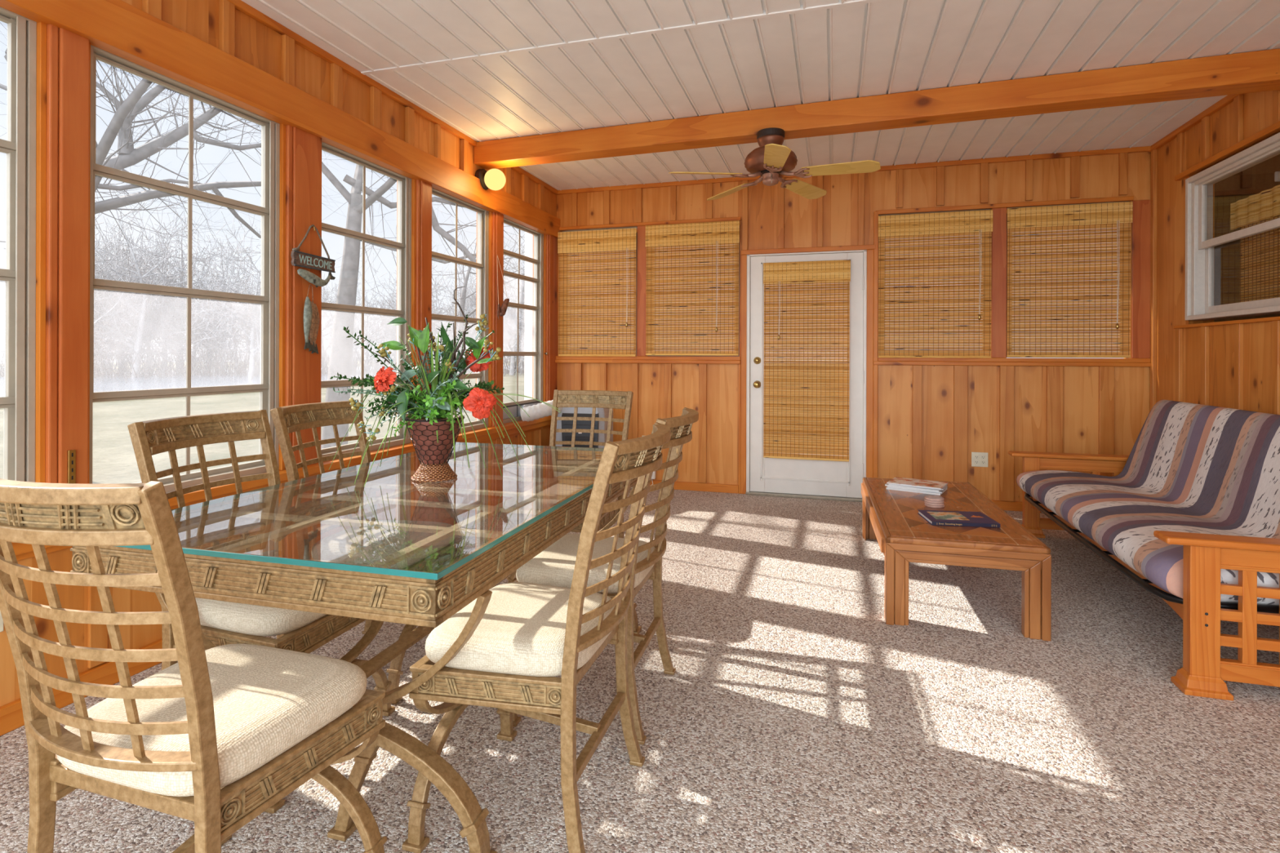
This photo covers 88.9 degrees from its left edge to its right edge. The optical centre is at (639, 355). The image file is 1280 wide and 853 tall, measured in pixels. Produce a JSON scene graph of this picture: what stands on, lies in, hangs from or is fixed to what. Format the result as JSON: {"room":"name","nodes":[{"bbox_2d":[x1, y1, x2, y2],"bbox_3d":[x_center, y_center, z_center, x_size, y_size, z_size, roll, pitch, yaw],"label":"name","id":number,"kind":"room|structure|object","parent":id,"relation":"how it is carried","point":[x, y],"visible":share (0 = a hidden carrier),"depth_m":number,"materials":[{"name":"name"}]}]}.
{"room":"sunroom","nodes":[
{"label":"sunroom","id":0,"kind":"room"},
{"bbox_2d":[0,0,556,706],"bbox_3d":[-1.880,-0.189,2.667,0.166,2.755,7.520,0,0,17],"label":"wall","id":1,"kind":"structure","parent":0,"point":[219,24],"depth_m":3.01,"materials":[{"name":"brown wood"}]},
{"bbox_2d":[0,6,46,482],"bbox_3d":[-2.167,-0.305,1.766,0.128,1.705,0.890,0,0,17],"label":"window","id":2,"kind":"structure","parent":1,"relation":"in","point":[23,404],"depth_m":2.14,"materials":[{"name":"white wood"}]},
{"bbox_2d":[45,23,89,484],"bbox_3d":[-2.012,-0.292,2.245,0.152,1.760,0.116,0,0,17],"label":"post","id":3,"kind":"object","parent":1,"relation":"attached to","point":[68,52],"visible":0.42,"depth_m":2.21,"materials":[{"name":"brown wood"}]},
{"bbox_2d":[66,449,75,484],"bbox_3d":[-1.937,0.431,2.222,0.010,0.215,0.022,0,0,17],"label":"shelf standard","id":4,"kind":"object","parent":3,"relation":"attached to","point":[71,454],"visible":0.47,"depth_m":2.22,"materials":[{"name":"gold metal"}]},
{"bbox_2d":[88,42,285,493],"bbox_3d":[-1.883,-0.304,2.723,0.128,1.705,0.874,0,0,17],"label":"window","id":5,"kind":"structure","parent":1,"relation":"in","point":[272,300],"depth_m":2.84,"materials":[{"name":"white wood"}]},
{"bbox_2d":[0,491,524,736],"bbox_3d":[-1.836,1.146,2.590,0.022,0.085,7.400,0,0,17],"label":"baseboard","id":6,"kind":"structure","parent":1,"relation":"attached to","point":[11,717],"depth_m":2.30,"materials":[{"name":"brown wood"}]},
{"bbox_2d":[0,0,559,238],"bbox_3d":[-1.835,-1.192,2.592,0.070,0.180,7.400,0,0,17],"label":"trim","id":7,"kind":"structure","parent":1,"relation":"attached to","point":[118,28],"depth_m":2.86,"materials":[{"name":"brown wood"}]},
{"bbox_2d":[11,415,551,560],"bbox_3d":[-1.866,0.603,2.599,0.155,0.110,7.400,0,0,17],"label":"trim","id":8,"kind":"structure","parent":1,"relation":"attached to","point":[22,551],"depth_m":3.36,"materials":[{"name":"brown wood"}]},
{"bbox_2d":[284,124,321,469],"bbox_3d":[-1.718,-0.291,3.237,0.152,1.760,0.205,0,0,17],"label":"post","id":9,"kind":"object","parent":1,"relation":"attached to","point":[303,148],"visible":0.34,"depth_m":3.19,"materials":[{"name":"brown wood"}]},
{"bbox_2d":[290,224,335,287],"bbox_3d":[-1.618,-0.491,3.224,0.062,0.315,0.271,0,0,17],"label":"welcome sign","id":10,"kind":"object","parent":9,"relation":"hanging from","point":[300,259],"visible":1,"depth_m":3.20,"materials":[{"name":"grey wood"}]},
{"bbox_2d":[303,284,319,354],"bbox_3d":[-1.625,-0.178,3.228,0.032,0.345,0.114,0,0,4],"label":"fish ornament","id":11,"kind":"object","parent":10,"relation":"hanging from","point":[311,314],"visible":1,"depth_m":3.21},
{"bbox_2d":[320,141,415,457],"bbox_3d":[-1.585,-0.303,3.726,0.128,1.705,0.809,0,0,17],"label":"window","id":12,"kind":"structure","parent":1,"relation":"in","point":[405,245],"depth_m":4.03,"materials":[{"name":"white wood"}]},
{"bbox_2d":[227,0,558,194],"bbox_3d":[-1.825,-1.529,2.589,0.028,0.035,7.400,0,0,17],"label":"trim","id":13,"kind":"structure","parent":1,"relation":"attached to","point":[240,5],"depth_m":3.51,"materials":[{"name":"brown wood"}]},
{"bbox_2d":[415,179,431,403],"bbox_3d":[-1.439,-0.290,4.177,0.152,1.760,0.138,0,0,17],"label":"post","id":14,"kind":"object","parent":1,"relation":"attached to","point":[423,189],"visible":0.38,"depth_m":4.13,"materials":[{"name":"brown wood"}]},
{"bbox_2d":[431,187,492,432],"bbox_3d":[-1.314,-0.302,4.638,0.128,1.705,0.817,0,0,17],"label":"window","id":15,"kind":"structure","parent":1,"relation":"in","point":[483,264],"depth_m":4.96,"materials":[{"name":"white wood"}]},
{"bbox_2d":[475,168,506,190],"bbox_3d":[-1.081,-1.286,4.773,0.212,0.167,0.174,0,0,17],"label":"wall lamp","id":16,"kind":"object","parent":1,"relation":"attached to","point":[494,179],"visible":0.98,"depth_m":4.71,"materials":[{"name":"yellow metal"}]},
{"bbox_2d":[491,212,503,426],"bbox_3d":[-1.167,-0.289,5.092,0.152,1.760,0.138,0,0,17],"label":"post","id":17,"kind":"object","parent":1,"relation":"attached to","point":[497,218],"visible":0.4,"depth_m":5.05,"materials":[{"name":"brown wood"}]},
{"bbox_2d":[502,217,546,423],"bbox_3d":[-1.038,-0.302,5.567,0.128,1.705,0.845,0,0,17],"label":"window","id":18,"kind":"structure","parent":1,"relation":"in","point":[538,307],"depth_m":5.91,"materials":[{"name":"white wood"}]},
{"bbox_2d":[502,400,540,419],"bbox_3d":[-1.011,0.486,5.558,0.060,0.141,0.800,0,0,17],"label":"vent panel","id":19,"kind":"object","parent":18,"relation":"attached to","point":[514,410],"visible":0.34,"depth_m":5.45,"materials":[{"name":"grey plastic"}]},
{"bbox_2d":[546,234,557,401],"bbox_3d":[-0.861,-0.289,6.121,0.152,1.760,0.318,0,0,17],"label":"post","id":20,"kind":"object","parent":1,"relation":"attached to","point":[551,242],"visible":0.33,"depth_m":6.01,"materials":[{"name":"brown wood"}]},
{"bbox_2d":[0,486,1279,852],"bbox_3d":[0.458,1.255,2.013,5.150,0.120,7.600,0,0,17],"label":"floor","id":21,"kind":"structure","parent":0,"point":[791,717],"depth_m":2.07,"materials":[{"name":"carpet"}]},
{"bbox_2d":[0,478,386,852],"bbox_3d":[-0.885,0.694,1.264,0.512,1.003,0.590,0,0,17],"label":"dining chair","id":22,"kind":"object","parent":21,"relation":"on","point":[214,739],"visible":1,"depth_m":1.12,"materials":[{"name":"beige wood"}]},
{"bbox_2d":[57,644,366,796],"bbox_3d":[-0.862,0.725,1.339,0.460,0.092,0.424,0,0,17],"label":"seat cushion","id":23,"kind":"object","parent":22,"relation":"on","point":[273,708],"depth_m":1.25,"materials":[{"name":"beige fabric"}]},
{"bbox_2d":[127,409,395,813],"bbox_3d":[-1.168,0.693,2.014,0.590,1.003,0.512,0,0,15],"label":"dining chair","id":24,"kind":"object","parent":21,"relation":"on","point":[223,623],"visible":0.38,"depth_m":1.96,"materials":[{"name":"beige wood"}]},
{"bbox_2d":[195,559,368,635],"bbox_3d":[-1.092,0.725,1.994,0.424,0.092,0.460,0,0,15],"label":"seat cushion","id":25,"kind":"object","parent":24,"relation":"on","point":[217,618],"depth_m":1.78,"materials":[{"name":"fabric"}]},
{"bbox_2d":[70,442,641,852],"bbox_3d":[-0.671,0.815,2.291,1.032,0.755,1.764,0,0,15],"label":"dining table","id":26,"kind":"object","parent":21,"relation":"on","point":[375,591],"visible":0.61,"depth_m":1.65,"materials":[{"name":"clear glass"}]},
{"bbox_2d":[328,286,560,486],"bbox_3d":[-0.695,0.097,2.271,0.851,0.680,0.332,0,0,7],"label":"flower arrangement","id":27,"kind":"object","parent":26,"relation":"on","point":[433,431],"visible":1,"depth_m":2.27,"materials":[{"name":"plant"}]},
{"bbox_2d":[270,400,464,704],"bbox_3d":[-1.059,0.693,2.537,0.590,1.003,0.512,0,0,13],"label":"dining chair","id":28,"kind":"object","parent":21,"relation":"on","point":[364,545],"visible":0.56,"depth_m":2.47,"materials":[{"name":"beige wood"}]},
{"bbox_2d":[311,520,456,569],"bbox_3d":[-0.983,0.725,2.519,0.424,0.092,0.460,0,0,13],"label":"seat cushion","id":29,"kind":"object","parent":28,"relation":"on","point":[364,545],"depth_m":2.39,"materials":[{"name":"fabric"}]},
{"bbox_2d":[401,422,670,852],"bbox_3d":[-0.219,0.696,1.736,0.590,1.003,0.512,0,0,16],"label":"dining chair","id":30,"kind":"object","parent":21,"relation":"on","point":[528,635],"visible":0.96,"depth_m":1.57,"materials":[{"name":"beige wood"}]},
{"bbox_2d":[425,582,615,676],"bbox_3d":[-0.295,0.727,1.757,0.424,0.092,0.460,0,0,16],"label":"seat cushion","id":31,"kind":"object","parent":30,"relation":"on","point":[521,631],"depth_m":1.60,"materials":[{"name":"beige fabric"}]},
{"bbox_2d":[520,400,613,448],"bbox_3d":[-0.621,0.786,5.647,0.674,0.812,0.625,0,0,13],"label":"air conditioner","id":32,"kind":"object","parent":21,"relation":"on","point":[539,411],"visible":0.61,"depth_m":5.51,"materials":[{"name":"grey plastic"}]},
{"bbox_2d":[564,424,596,447],"bbox_3d":[-0.509,0.689,5.508,0.295,0.200,0.006,0,0,13],"label":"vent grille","id":33,"kind":"object","parent":32,"relation":"attached to","point":[580,437],"depth_m":5.51,"materials":[{"name":"metal"}]},
{"bbox_2d":[506,389,633,582],"bbox_3d":[-0.329,0.696,3.384,0.512,1.003,0.590,0,0,18],"label":"dining chair","id":34,"kind":"object","parent":21,"relation":"on","point":[611,400],"visible":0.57,"depth_m":3.57,"materials":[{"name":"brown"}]},
{"bbox_2d":[515,489,617,509],"bbox_3d":[-0.354,0.727,3.309,0.460,0.092,0.424,0,0,18],"label":"seat cushion","id":35,"kind":"object","parent":34,"relation":"on","point":[530,503],"depth_m":3.15,"materials":[{"name":"fabric"}]},
{"bbox_2d":[512,407,698,745],"bbox_3d":[-0.096,0.696,2.274,0.590,1.003,0.512,0,0,15],"label":"dining chair","id":36,"kind":"object","parent":21,"relation":"on","point":[554,566],"visible":0.6,"depth_m":2.14,"materials":[{"name":"beige wood"}]},
{"bbox_2d":[515,533,655,593],"bbox_3d":[-0.172,0.728,2.294,0.424,0.092,0.460,0,0,15],"label":"seat cushion","id":37,"kind":"object","parent":36,"relation":"on","point":[554,566],"depth_m":2.14,"materials":[{"name":"fabric"}]},
{"bbox_2d":[861,477,1051,641],"bbox_3d":[1.591,1.003,3.528,0.666,0.392,1.480,0,0,15],"label":"coffee table","id":38,"kind":"object","parent":21,"relation":"on","point":[891,517],"visible":0.97,"depth_m":2.89,"materials":[{"name":"brown wood"}]},
{"bbox_2d":[885,486,946,495],"bbox_3d":[1.664,0.801,3.924,0.302,0.010,0.218,0,0,35],"label":"magazine","id":39,"kind":"object","parent":38,"relation":"on","point":[886,487],"visible":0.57,"depth_m":3.83,"materials":[{"name":"paper"}]},
{"bbox_2d":[887,485,947,493],"bbox_3d":[1.671,0.792,3.926,0.302,0.008,0.218,0,0,33],"label":"magazine","id":40,"kind":"object","parent":39,"relation":"on","point":[945,488],"visible":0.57,"depth_m":3.84,"materials":[{"name":"paper"}]},
{"bbox_2d":[884,483,946,492],"bbox_3d":[1.660,0.783,3.925,0.302,0.009,0.218,0,0,36],"label":"magazine","id":41,"kind":"object","parent":40,"relation":"on","point":[886,484],"visible":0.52,"depth_m":3.83,"materials":[{"name":"paper"}]},
{"bbox_2d":[888,484,947,490],"bbox_3d":[1.675,0.776,3.927,0.302,0.005,0.218,0,0,31],"label":"magazine","id":42,"kind":"object","parent":41,"relation":"on","point":[943,489],"visible":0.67,"depth_m":3.84,"materials":[{"name":"paper"}]},
{"bbox_2d":[886,476,947,489],"bbox_3d":[1.667,0.769,3.923,0.302,0.007,0.218,0,0,35],"label":"magazine","id":43,"kind":"object","parent":42,"relation":"on","point":[896,481],"visible":1,"depth_m":3.91,"materials":[{"name":"paper"}]},
{"bbox_2d":[917,510,999,527],"bbox_3d":[1.549,0.797,3.185,0.304,0.017,0.238,0,0,8],"label":"book","id":44,"kind":"object","parent":38,"relation":"on","point":[935,517],"visible":1,"depth_m":3.14,"materials":[{"name":"paper"}]},
{"bbox_2d":[927,511,968,519],"bbox_3d":[1.509,0.789,3.200,0.153,0.001,0.153,0,0,8],"label":"picture","id":45,"kind":"object","parent":44,"relation":"on","point":[933,515],"depth_m":3.19},
{"bbox_2d":[1008,400,1279,701],"bbox_3d":[2.666,0.738,3.230,1.006,0.928,2.210,0,0,17],"label":"futon sofa","id":46,"kind":"object","parent":21,"relation":"on","point":[1191,516],"visible":1,"depth_m":2.93,"materials":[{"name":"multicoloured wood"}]},
{"bbox_2d":[241,0,1279,190],"bbox_3d":[0.527,-1.606,2.073,5.270,0.146,7.750,0,0,17],"label":"ceiling","id":47,"kind":"structure","parent":0,"point":[487,69],"depth_m":3.37,"materials":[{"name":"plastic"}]},
{"bbox_2d":[473,48,1279,169],"bbox_3d":[1.073,-1.456,4.041,4.751,0.157,0.165,0,0,19],"label":"beam","id":48,"kind":"structure","parent":47,"relation":"attached to","point":[1256,71],"depth_m":3.79,"materials":[{"name":"brown wood"}]},
{"bbox_2d":[668,127,880,200],"bbox_3d":[0.827,-1.214,4.007,1.222,0.332,1.221,0,0,17],"label":"ceiling fan","id":49,"kind":"object","parent":48,"relation":"hanging from","point":[772,159],"visible":1,"depth_m":3.96,"materials":[{"name":"wood"}]},
{"bbox_2d":[556,151,1151,502],"bbox_3d":[1.501,-0.179,5.508,5.070,2.755,0.147,0,0,17],"label":"wall","id":50,"kind":"structure","parent":0,"point":[931,419],"depth_m":5.22,"materials":[{"name":"brown wood"}]},
{"bbox_2d":[561,227,637,355],"bbox_3d":[-0.367,-0.579,6.083,0.760,1.177,0.050,0,0,17],"label":"window","id":51,"kind":"structure","parent":50,"relation":"in","point":[636,250],"depth_m":5.96,"materials":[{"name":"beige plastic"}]},
{"bbox_2d":[557,227,637,356],"bbox_3d":[-0.397,-0.565,5.975,0.761,1.152,0.063,0,0,17],"label":"bamboo blind","id":52,"kind":"object","parent":51,"relation":"attached to","point":[607,242],"visible":1,"depth_m":5.97,"materials":[{"name":"gold wood"}]},
{"bbox_2d":[636,225,646,355],"bbox_3d":[0.017,-0.578,5.891,0.085,1.177,0.020,0,0,17],"label":"trim","id":53,"kind":"structure","parent":50,"relation":"attached to","point":[642,248],"depth_m":5.88,"materials":[{"name":"brown wood"}]},
{"bbox_2d":[555,355,740,364],"bbox_3d":[0.035,0.043,5.871,1.735,0.063,0.045,0,0,17],"label":"trim","id":54,"kind":"structure","parent":50,"relation":"attached to","point":[577,359],"depth_m":5.85,"materials":[{"name":"brown wood"}]},
{"bbox_2d":[559,216,741,230],"bbox_3d":[0.052,-1.181,5.878,1.715,0.030,0.025,0,0,17],"label":"trim","id":55,"kind":"structure","parent":50,"relation":"attached to","point":[726,219],"depth_m":5.85,"materials":[{"name":"brown wood"}]},
{"bbox_2d":[648,242,739,356],"bbox_3d":[0.480,-0.576,5.831,0.837,1.177,0.050,0,0,17],"label":"window","id":56,"kind":"structure","parent":50,"relation":"in","point":[739,242],"depth_m":5.75,"materials":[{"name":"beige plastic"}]},
{"bbox_2d":[645,220,739,355],"bbox_3d":[0.452,-0.576,5.723,0.837,1.158,0.063,0,0,17],"label":"bamboo blind","id":57,"kind":"object","parent":56,"relation":"attached to","point":[722,339],"visible":1,"depth_m":5.72,"materials":[{"name":"wood"}]},
{"bbox_2d":[738,254,746,493],"bbox_3d":[0.887,0.166,5.627,0.063,2.062,0.028,0,0,17],"label":"trim","id":58,"kind":"structure","parent":50,"relation":"attached to","point":[742,366],"depth_m":5.62,"materials":[{"name":"brown wood"}]},
{"bbox_2d":[745,249,866,502],"bbox_3d":[1.393,0.167,5.508,0.978,2.062,0.168,0,0,17],"label":"door","id":59,"kind":"structure","parent":50,"relation":"in","point":[828,480],"depth_m":5.48,"materials":[{"name":"white paint"}]},
{"bbox_2d":[763,259,850,462],"bbox_3d":[1.385,0.046,5.446,0.703,1.652,0.063,0,0,17],"label":"bamboo blind","id":60,"kind":"object","parent":59,"relation":"attached to","point":[784,277],"visible":1,"depth_m":5.44,"materials":[{"name":"gold wood"}]},
{"bbox_2d":[741,244,875,254],"bbox_3d":[1.397,-0.883,5.476,1.095,0.038,0.030,0,0,17],"label":"trim","id":61,"kind":"structure","parent":50,"relation":"attached to","point":[856,246],"depth_m":5.46,"materials":[{"name":"brown wood"}]},
{"bbox_2d":[649,480,1041,512],"bbox_3d":[1.490,1.163,5.450,4.730,0.072,0.022,0,0,17],"label":"baseboard","id":62,"kind":"structure","parent":50,"relation":"attached to","point":[686,486],"depth_m":5.68,"materials":[{"name":"brown wood"}]},
{"bbox_2d":[557,146,1150,194],"bbox_3d":[1.487,-1.519,5.449,4.710,0.035,0.030,0,0,17],"label":"trim","id":63,"kind":"structure","parent":50,"relation":"attached to","point":[1143,148],"depth_m":5.19,"materials":[{"name":"brown wood"}]},
{"bbox_2d":[866,211,878,478],"bbox_3d":[1.896,0.015,5.328,0.088,2.370,0.028,0,0,17],"label":"trim","id":64,"kind":"structure","parent":50,"relation":"attached to","point":[872,348],"depth_m":5.32,"materials":[{"name":"brown wood"}]},
{"bbox_2d":[878,208,990,355],"bbox_3d":[2.362,-0.570,5.272,0.829,1.177,0.050,0,0,17],"label":"window","id":65,"kind":"structure","parent":50,"relation":"in","point":[975,209],"depth_m":5.24,"materials":[{"name":"orange wood"}]},
{"bbox_2d":[878,209,992,358],"bbox_3d":[2.327,-0.551,5.166,0.832,1.146,0.063,0,0,17],"label":"bamboo blind","id":66,"kind":"object","parent":65,"relation":"attached to","point":[979,224],"visible":1,"depth_m":5.16,"materials":[{"name":"wood"}]},
{"bbox_2d":[971,452,988,466],"bbox_3d":[2.661,0.819,5.109,0.118,0.114,0.010,0,0,17],"label":"outlet plate","id":67,"kind":"object","parent":50,"relation":"attached to","point":[978,459],"visible":1,"depth_m":5.11,"materials":[{"name":"beige plastic"}]},
{"bbox_2d":[991,207,1007,358],"bbox_3d":[2.788,-0.560,5.067,0.105,1.165,0.020,0,0,17],"label":"trim","id":68,"kind":"structure","parent":50,"relation":"attached to","point":[998,284],"depth_m":5.06,"materials":[{"name":"brown wood"}]},
{"bbox_2d":[875,195,1133,214],"bbox_3d":[2.781,-1.159,5.067,1.790,0.033,0.025,0,0,17],"label":"trim","id":69,"kind":"structure","parent":50,"relation":"attached to","point":[1124,198],"depth_m":5.03,"materials":[{"name":"brown wood"}]},
{"bbox_2d":[873,357,1151,366],"bbox_3d":[2.831,0.052,5.046,1.935,0.060,0.035,0,0,17],"label":"trim","id":70,"kind":"structure","parent":50,"relation":"attached to","point":[882,361],"depth_m":5.01,"materials":[{"name":"brown wood"}]},
{"bbox_2d":[1006,200,1128,358],"bbox_3d":[3.255,-0.568,5.007,0.825,1.177,0.050,0,0,17],"label":"window","id":71,"kind":"structure","parent":50,"relation":"in","point":[1125,201],"depth_m":5.06,"materials":[{"name":"orange wood"}]},
{"bbox_2d":[1006,201,1133,357],"bbox_3d":[3.215,-0.553,4.903,0.818,1.142,0.063,0,0,17],"label":"bamboo blind","id":72,"kind":"object","parent":71,"relation":"attached to","point":[1107,216],"visible":1,"depth_m":4.90,"materials":[{"name":"beige wood"}]},
{"bbox_2d":[1131,200,1150,358],"bbox_3d":[3.692,-0.557,4.802,0.120,1.165,0.015,0,0,17],"label":"trim","id":73,"kind":"structure","parent":50,"relation":"attached to","point":[1140,264],"depth_m":4.79,"materials":[{"name":"brown wood"}]},
{"bbox_2d":[1150,89,1279,414],"bbox_3d":[2.783,-0.175,1.282,0.165,2.755,7.520,0,0,17],"label":"wall","id":74,"kind":"structure","parent":0,"point":[1237,366],"depth_m":4.23,"materials":[{"name":"brown wood"}]},
{"bbox_2d":[1149,93,1244,151],"bbox_3d":[2.701,-1.513,1.245,0.030,0.040,7.400,0,0,17],"label":"trim","id":75,"kind":"structure","parent":74,"relation":"attached to","point":[1228,99],"depth_m":4.18,"materials":[{"name":"brown wood"}]},
{"bbox_2d":[1173,316,1279,328],"bbox_3d":[3.427,-0.191,3.704,0.030,0.020,1.530,0,0,17],"label":"trim","id":76,"kind":"structure","parent":74,"relation":"attached to","point":[1271,318],"depth_m":3.81,"materials":[{"name":"brown wood"}]},
{"bbox_2d":[1174,120,1279,180],"bbox_3d":[3.425,-1.198,3.695,0.035,0.035,1.510,0,0,17],"label":"trim","id":77,"kind":"structure","parent":74,"relation":"attached to","point":[1274,127],"depth_m":3.80,"materials":[{"name":"brown wood"}]},
{"bbox_2d":[1185,132,1279,320],"bbox_3d":[3.476,-0.693,3.690,0.130,0.930,1.230,0,0,17],"label":"window","id":78,"kind":"structure","parent":74,"relation":"in","point":[1200,243],"depth_m":4.16,"materials":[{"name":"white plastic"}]},
{"bbox_2d":[1230,184,1279,302],"bbox_3d":[3.611,-0.605,3.608,0.037,0.720,1.130,0,0,17],"label":"bamboo blind","id":79,"kind":"object","parent":78,"relation":"attached to","point":[1265,204],"visible":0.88,"depth_m":3.91,"materials":[{"name":"wood"}]},
{"bbox_2d":[1213,154,1279,322],"bbox_3d":[4.290,-0.143,3.327,1.560,2.700,3.700,0,0,17],"label":"wall","id":80,"kind":"structure","parent":0,"point":[1260,177],"depth_m":5.06,"materials":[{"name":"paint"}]},
{"label":"outside","id":81,"kind":"structure","parent":0,"visible":0},
{"bbox_2d":[0,360,846,484],"bbox_3d":[-46.924,1.773,61.567,160.000,0.001,260.000,0,0,17],"label":"lawn","id":82,"kind":"structure","parent":81,"point":[113,457],"depth_m":18.76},
{"bbox_2d":[93,218,181,375],"bbox_3d":[-46.208,-4.396,58.890,8.512,15.428,12.299,0,0,-34],"label":"tree","id":83,"kind":"object","parent":82,"relation":"on","point":[143,345],"visible":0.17,"depth_m":58.87,"materials":[{"name":"plant"}]},
{"bbox_2d":[93,209,199,372],"bbox_3d":[-49.099,-5.788,61.501,12.624,17.534,11.496,0,0,-32],"label":"tree","id":84,"kind":"object","parent":82,"relation":"on","point":[118,235],"visible":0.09,"depth_m":61.84,"materials":[{"name":"plant"}]},
{"bbox_2d":[93,208,232,373],"bbox_3d":[-43.787,-5.566,59.680,12.281,17.057,11.183,0,0,-25],"label":"tree","id":85,"kind":"object","parent":82,"relation":"on","point":[163,308],"visible":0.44,"depth_m":59.48,"materials":[{"name":"plant"}]},
{"bbox_2d":[0,25,346,315],"bbox_3d":[-7.330,-2.370,10.263,6.010,8.568,5.238,0,0,-38],"label":"bare tree","id":86,"kind":"object","parent":82,"relation":"on","point":[126,110],"visible":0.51,"depth_m":10.23,"materials":[{"name":"grey plant"}]},
{"bbox_2d":[124,213,260,373],"bbox_3d":[-43.558,-5.697,63.980,11.383,17.363,12.501,0,0,-10],"label":"tree","id":87,"kind":"object","parent":82,"relation":"on","point":[210,356],"visible":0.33,"depth_m":63.89,"materials":[{"name":"plant"}]},
{"bbox_2d":[155,264,247,373],"bbox_3d":[-43.188,-3.235,64.833,6.923,12.547,10.002,0,0,-12],"label":"tree","id":88,"kind":"object","parent":82,"relation":"on","point":[198,264],"visible":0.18,"depth_m":64.98,"materials":[{"name":"plant"}]},
{"bbox_2d":[168,211,261,377],"bbox_3d":[-32.196,-4.580,52.597,10.691,14.850,9.736,0,0,19],"label":"tree","id":89,"kind":"object","parent":82,"relation":"on","point":[241,317],"visible":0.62,"depth_m":52.39,"materials":[{"name":"plant"}]},
{"bbox_2d":[184,257,261,369],"bbox_3d":[-47.620,-4.332,74.133,12.162,15.256,8.418,0,0,16],"label":"tree","id":90,"kind":"object","parent":82,"relation":"on","point":[247,316],"visible":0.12,"depth_m":74.08,"materials":[{"name":"plant"}]},
{"bbox_2d":[0,346,524,380],"bbox_3d":[-39.773,0.536,57.515,91.508,2.628,28.847,0,0,-23],"label":"dry brush","id":91,"kind":"object","parent":82,"relation":"on","point":[146,372],"visible":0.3,"depth_m":56.38,"materials":[{"name":"plant"}]},
{"bbox_2d":[321,283,364,367],"bbox_3d":[-40.133,-4.134,80.494,11.813,14.819,8.176,0,0,-10],"label":"tree","id":92,"kind":"object","parent":82,"relation":"on","point":[326,296],"visible":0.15,"depth_m":80.92,"materials":[{"name":"plant"}]},
{"bbox_2d":[321,273,386,371],"bbox_3d":[-28.054,-2.872,62.307,7.154,10.912,7.857,0,0,-18],"label":"tree","id":93,"kind":"object","parent":82,"relation":"on","point":[358,300],"visible":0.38,"depth_m":62.10,"materials":[{"name":"plant"}]},
{"bbox_2d":[321,275,396,373],"bbox_3d":[-27.457,-2.594,66.026,6.104,11.063,8.819,0,0,38],"label":"tree","id":94,"kind":"object","parent":82,"relation":"on","point":[371,306],"visible":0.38,"depth_m":66.76,"materials":[{"name":"plant"}]},
{"bbox_2d":[364,235,473,355],"bbox_3d":[-22.454,-5.116,67.441,11.635,16.160,10.595,0,0,-8],"label":"tree","id":95,"kind":"object","parent":82,"relation":"on","point":[435,285],"visible":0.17,"depth_m":66.88,"materials":[{"name":"plant"}]},
{"bbox_2d":[320,161,524,448],"bbox_3d":[-3.723,-3.379,11.410,5.700,10.595,8.031,0,0,17],"label":"bare tree","id":96,"kind":"object","parent":82,"relation":"on","point":[341,347],"visible":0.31,"depth_m":11.74,"materials":[{"name":"grey plant"}]},
{"bbox_2d":[431,249,475,357],"bbox_3d":[-20.184,-4.366,76.280,8.579,15.549,12.395,0,0,-12],"label":"tree","id":97,"kind":"object","parent":82,"relation":"on","point":[469,287],"visible":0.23,"depth_m":76.58,"materials":[{"name":"plant"}]},
{"bbox_2d":[367,204,571,412],"bbox_3d":[-5.346,-2.748,23.157,10.868,9.298,5.758,0,0,44],"label":"bare tree","id":98,"kind":"object","parent":82,"relation":"on","point":[463,295],"visible":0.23,"depth_m":21.95,"materials":[{"name":"grey plant"}]},
{"bbox_2d":[450,251,524,375],"bbox_3d":[-12.930,-4.253,61.070,9.326,14.225,10.241,0,0,-9],"label":"tree","id":99,"kind":"object","parent":82,"relation":"on","point":[511,323],"visible":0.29,"depth_m":61.09,"materials":[{"name":"plant"}]},
{"bbox_2d":[524,231,533,399],"bbox_3d":[-1.042,0.241,6.335,0.106,3.300,0.150,0,0,17],"label":"post","id":100,"kind":"object","parent":82,"relation":"on","point":[528,237],"visible":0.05,"depth_m":6.26,"materials":[{"name":"white paint"}]},
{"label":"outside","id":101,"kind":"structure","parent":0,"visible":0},
{"bbox_2d":[0,229,159,373],"bbox_3d":[-42.151,-5.418,49.719,9.296,14.442,9.450,0,0,32],"label":"tree","id":102,"kind":"object","parent":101,"point":[98,311],"visible":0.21,"depth_m":50.48,"materials":[{"name":"plant"}]},
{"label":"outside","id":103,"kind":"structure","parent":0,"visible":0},
{"bbox_2d":[93,177,195,377],"bbox_3d":[-43.364,-6.981,53.237,11.495,17.567,11.307,0,0,3],"label":"tree","id":104,"kind":"object","parent":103,"point":[138,333],"visible":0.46,"depth_m":52.80,"materials":[{"name":"plant"}]},
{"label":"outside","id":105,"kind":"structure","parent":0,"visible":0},
{"bbox_2d":[93,178,222,372],"bbox_3d":[-47.858,-7.543,63.182,12.015,18.666,12.214,0,0,30],"label":"tree","id":106,"kind":"object","parent":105,"point":[186,225],"visible":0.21,"depth_m":63.12,"materials":[{"name":"plant"}]},
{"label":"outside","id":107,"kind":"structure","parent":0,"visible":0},
{"bbox_2d":[132,213,250,373],"bbox_3d":[-42.100,-5.760,61.648,9.737,15.128,9.899,0,0,44],"label":"tree","id":108,"kind":"object","parent":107,"point":[182,279],"visible":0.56,"depth_m":60.82,"materials":[{"name":"plant"}]},
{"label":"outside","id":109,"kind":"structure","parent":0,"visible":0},
{"bbox_2d":[0,364,522,396],"bbox_3d":[-34.477,1.791,57.870,41.956,0.001,120.000,0,0,17],"label":"pond water","id":110,"kind":"structure","parent":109,"point":[105,384],"depth_m":43.99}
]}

